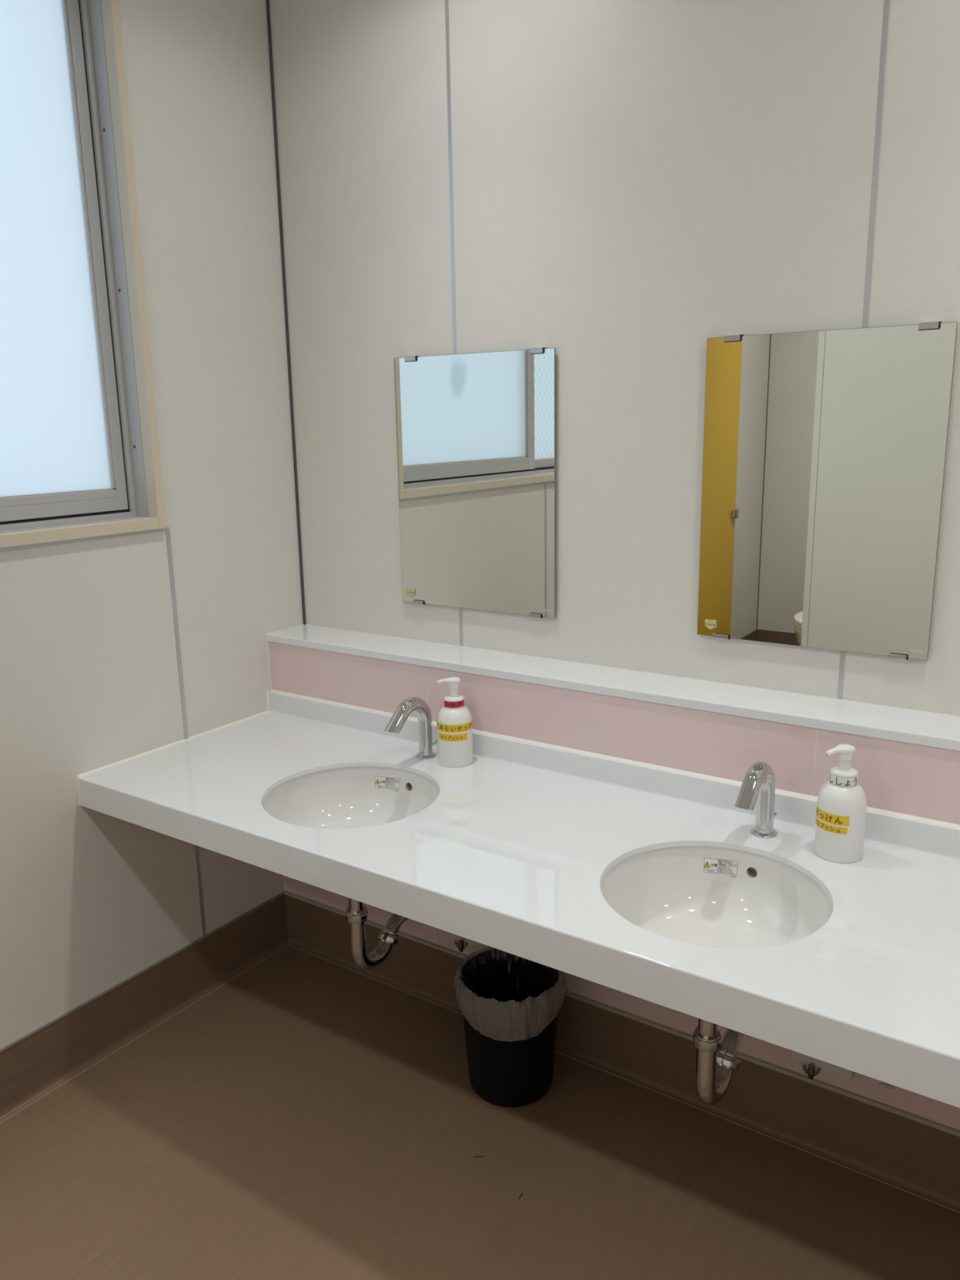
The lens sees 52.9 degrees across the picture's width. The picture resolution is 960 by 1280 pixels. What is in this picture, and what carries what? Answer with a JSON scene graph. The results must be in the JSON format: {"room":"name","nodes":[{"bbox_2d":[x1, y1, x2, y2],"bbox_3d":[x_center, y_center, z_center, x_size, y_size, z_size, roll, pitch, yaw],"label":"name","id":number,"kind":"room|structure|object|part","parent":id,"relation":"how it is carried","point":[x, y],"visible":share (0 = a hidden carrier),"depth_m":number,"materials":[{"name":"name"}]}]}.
{"room":"public restroom","nodes":[
{"label":"public restroom","id":0,"kind":"room"},
{"bbox_2d":[0,0,302,1048],"bbox_3d":[-1.678,-0.099,1.069,0.160,2.800,3.950,8,15,34],"label":"wall","id":1,"kind":"structure","parent":0,"point":[91,900],"depth_m":2.27,"materials":[{"name":"white paint"}]},
{"bbox_2d":[0,0,166,548],"bbox_3d":[-1.336,-0.685,1.431,0.156,1.217,1.859,8,15,34],"label":"window","id":2,"kind":"structure","parent":1,"relation":"in","point":[80,453],"depth_m":2.08,"materials":[{"name":"beige"}]},
{"bbox_3d":[-1.100,-0.778,1.802,0.003,1.046,0.835,8,15,34],"label":"pane","id":3,"kind":"part","parent":2,"relation":"part of","materials":[{"name":"white glass"}]},
{"bbox_2d":[0,527,169,551],"bbox_3d":[-1.271,-0.082,1.536,0.003,0.008,1.891,8,15,34],"label":"trim","id":4,"kind":"structure","parent":1,"relation":"attached to","point":[41,544],"depth_m":2.11,"materials":[{"name":"beige"}]},
{"bbox_2d":[0,890,288,1123],"bbox_3d":[-1.622,1.165,1.245,0.020,0.157,3.807,8,15,34],"label":"baseboard","id":5,"kind":"structure","parent":1,"relation":"attached to","point":[37,1063],"depth_m":2.36,"materials":[{"name":"plastic"}]},
{"bbox_2d":[75,710,269,805],"bbox_3d":[-0.739,0.283,2.403,0.005,0.071,0.586,8,15,34],"label":"trim","id":6,"kind":"structure","parent":1,"relation":"attached to","point":[267,711],"depth_m":2.33,"materials":[{"name":"white plastic"}]},
{"bbox_2d":[165,530,205,937],"bbox_3d":[-0.733,0.259,2.410,0.003,1.063,0.011,8,15,34],"label":"trim","id":7,"kind":"structure","parent":1,"relation":"attached to","point":[167,532],"depth_m":2.37,"materials":[{"name":"grey"}]},
{"bbox_2d":[0,945,959,1279],"bbox_3d":[-0.100,1.450,0.338,3.600,0.050,3.950,8,15,34],"label":"floor","id":8,"kind":"structure","parent":0,"point":[308,1117],"depth_m":1.92,"materials":[{"name":"plastic"}]},
{"bbox_2d":[453,946,566,1106],"bbox_3d":[0.068,0.862,2.158,0.249,0.281,0.248,8,15,34],"label":"waste bin","id":9,"kind":"object","parent":8,"relation":"on","point":[509,1004],"visible":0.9,"depth_m":2.09,"materials":[{"name":"black plastic"}]},
{"bbox_2d":[268,641,959,1130],"bbox_3d":[0.963,0.623,1.762,3.600,0.891,0.143,8,15,34],"label":"wall","id":10,"kind":"structure","parent":0,"point":[920,780],"depth_m":2.01,"materials":[{"name":"pink laminate panel"}]},
{"bbox_2d":[448,932,488,951],"bbox_3d":[-0.018,0.631,2.316,0.116,0.237,0.073,8,15,34],"label":"control box","id":11,"kind":"object","parent":10,"relation":"attached to","point":[462,940],"visible":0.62,"depth_m":2.32,"materials":[{"name":"grey plastic"}]},
{"bbox_2d":[78,712,959,1108],"bbox_3d":[0.751,0.484,1.417,3.598,0.068,0.594,8,15,34],"label":"countertop","id":12,"kind":"structure","parent":10,"relation":"attached to","point":[510,859],"depth_m":1.67,"materials":[{"name":"stone"}]},
{"bbox_2d":[262,766,439,828],"bbox_3d":[-0.272,0.413,2.071,0.424,0.156,0.424,8,15,34],"label":"basin","id":13,"kind":"object","parent":12,"relation":"in","point":[354,797],"visible":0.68,"depth_m":2.22,"materials":[{"name":"white ceramic"}]},
{"bbox_2d":[345,897,408,969],"bbox_3d":[-0.182,0.587,2.239,0.060,0.272,0.358,8,15,34],"label":"trap","id":14,"kind":"object","parent":13,"relation":"attached to","point":[356,913],"visible":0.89,"depth_m":2.13,"materials":[{"name":"silver metal"}]},
{"bbox_3d":[-0.150,0.646,2.300,0.032,0.063,0.246,8,15,34],"label":"waste arm","id":15,"kind":"part","parent":14,"relation":"part of","materials":[{"name":"silver metal"}]},
{"bbox_2d":[384,697,437,759],"bbox_3d":[-0.157,0.206,2.205,0.049,0.154,0.175,8,15,34],"label":"faucet","id":16,"kind":"object","parent":12,"relation":"on","point":[396,723],"visible":1,"depth_m":2.22,"materials":[{"name":"silver metal"}]},
{"bbox_2d":[435,676,472,767],"bbox_3d":[-0.058,0.183,2.198,0.081,0.200,0.081,8,15,34],"label":"soap bottle","id":17,"kind":"object","parent":12,"relation":"on","point":[454,721],"visible":1,"depth_m":2.17,"materials":[{"name":"white plastic"}]},
{"bbox_3d":[-0.059,0.111,2.182,0.025,0.034,0.025,8,15,34],"label":"pump stem","id":18,"kind":"part","parent":17,"relation":"part of","materials":[{"name":"white plastic"}]},
{"bbox_2d":[266,689,959,862],"bbox_3d":[0.912,0.365,1.635,3.599,0.061,0.018,8,15,34],"label":"upstand","id":19,"kind":"object","parent":12,"relation":"on","point":[941,839],"visible":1,"depth_m":2.03,"materials":[{"name":"stone"}]},
{"bbox_2d":[600,846,832,1013],"bbox_3d":[0.391,0.502,1.626,0.424,0.156,0.424,8,15,34],"label":"basin","id":20,"kind":"object","parent":12,"relation":"in","point":[710,896],"visible":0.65,"depth_m":1.76,"materials":[{"name":"white ceramic"}]},
{"bbox_2d":[693,1018,744,1105],"bbox_3d":[0.480,0.676,1.795,0.060,0.272,0.358,8,15,34],"label":"trap","id":21,"kind":"object","parent":20,"relation":"attached to","point":[717,1059],"visible":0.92,"depth_m":1.68,"materials":[{"name":"silver metal"}]},
{"bbox_3d":[0.513,0.735,1.856,0.032,0.063,0.246,8,15,34],"label":"waste arm","id":22,"kind":"part","parent":21,"relation":"part of","materials":[{"name":"silver metal"}]},
{"bbox_2d":[734,761,777,838],"bbox_3d":[0.504,0.297,1.754,0.049,0.154,0.175,8,15,34],"label":"faucet","id":23,"kind":"object","parent":12,"relation":"on","point":[757,788],"visible":1,"depth_m":1.77,"materials":[{"name":"silver metal"}]},
{"bbox_2d":[813,743,866,863],"bbox_3d":[0.638,0.282,1.700,0.082,0.203,0.082,8,15,34],"label":"soap bottle","id":24,"kind":"object","parent":12,"relation":"on","point":[842,802],"visible":1,"depth_m":1.68,"materials":[{"name":"white plastic"}]},
{"bbox_3d":[0.637,0.209,1.683,0.026,0.034,0.026,8,15,34],"label":"pump stem","id":25,"kind":"part","parent":24,"relation":"part of","materials":[{"name":"white plastic"}]},
{"bbox_2d":[266,624,959,751],"bbox_3d":[0.954,0.247,1.675,3.598,0.161,0.147,8,15,34],"label":"ledge shelf","id":26,"kind":"object","parent":10,"relation":"attached to","point":[938,730],"visible":1,"depth_m":2.02,"materials":[{"name":"stone"}]},
{"bbox_2d":[284,890,959,1213],"bbox_3d":[0.924,0.996,1.780,3.600,0.160,0.024,8,15,34],"label":"baseboard","id":27,"kind":"structure","parent":10,"relation":"attached to","point":[914,1154],"depth_m":2.07,"materials":[{"name":"plastic"}]},
{"bbox_2d":[791,1050,855,1080],"bbox_3d":[0.669,0.730,1.859,0.116,0.237,0.073,8,15,34],"label":"control box","id":28,"kind":"object","parent":10,"relation":"attached to","point":[812,1064],"visible":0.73,"depth_m":1.86,"materials":[{"name":"grey plastic"}]},
{"bbox_2d":[880,1082,893,1089],"bbox_3d":[0.781,0.857,1.851,0.009,0.016,0.025,-11,16,-36],"label":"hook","id":29,"kind":"object","parent":10,"relation":"attached to","point":[883,1085],"visible":0.96,"depth_m":1.85,"materials":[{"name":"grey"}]},
{"bbox_2d":[269,0,959,715],"bbox_3d":[1.015,-0.282,1.659,3.920,2.800,0.100,8,15,34],"label":"wall","id":30,"kind":"structure","parent":0,"point":[637,184],"depth_m":2.03,"materials":[{"name":"white paint"}]},
{"bbox_2d":[266,0,306,625],"bbox_3d":[-0.506,-0.842,2.524,0.006,1.640,0.006,8,15,34],"label":"trim","id":31,"kind":"structure","parent":30,"relation":"attached to","point":[268,24],"depth_m":2.51,"materials":[{"name":"grey"}]},
{"bbox_2d":[444,0,462,646],"bbox_3d":[-0.061,-0.783,2.229,0.009,1.640,0.003,8,15,34],"label":"trim","id":32,"kind":"structure","parent":30,"relation":"attached to","point":[446,2],"depth_m":2.18,"materials":[{"name":"grey metal"}]},
{"bbox_2d":[393,346,555,617],"bbox_3d":[-0.016,-0.368,2.289,0.450,0.605,0.015,8,15,34],"label":"wall mirror","id":33,"kind":"object","parent":30,"relation":"attached to","point":[476,432],"visible":1,"depth_m":2.27,"materials":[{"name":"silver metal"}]},
{"bbox_2d":[697,321,957,660],"bbox_3d":[0.641,-0.280,1.850,0.450,0.605,0.015,8,15,34],"label":"wall mirror","id":34,"kind":"object","parent":30,"relation":"attached to","point":[824,451],"visible":1,"depth_m":1.83,"materials":[{"name":"grey mirror"}]},
{"bbox_2d":[837,0,889,699],"bbox_3d":[0.696,-0.681,1.723,0.009,1.640,0.003,8,15,34],"label":"trim","id":35,"kind":"structure","parent":30,"relation":"attached to","point":[886,2],"depth_m":1.69,"materials":[{"name":"grey metal"}]}
]}

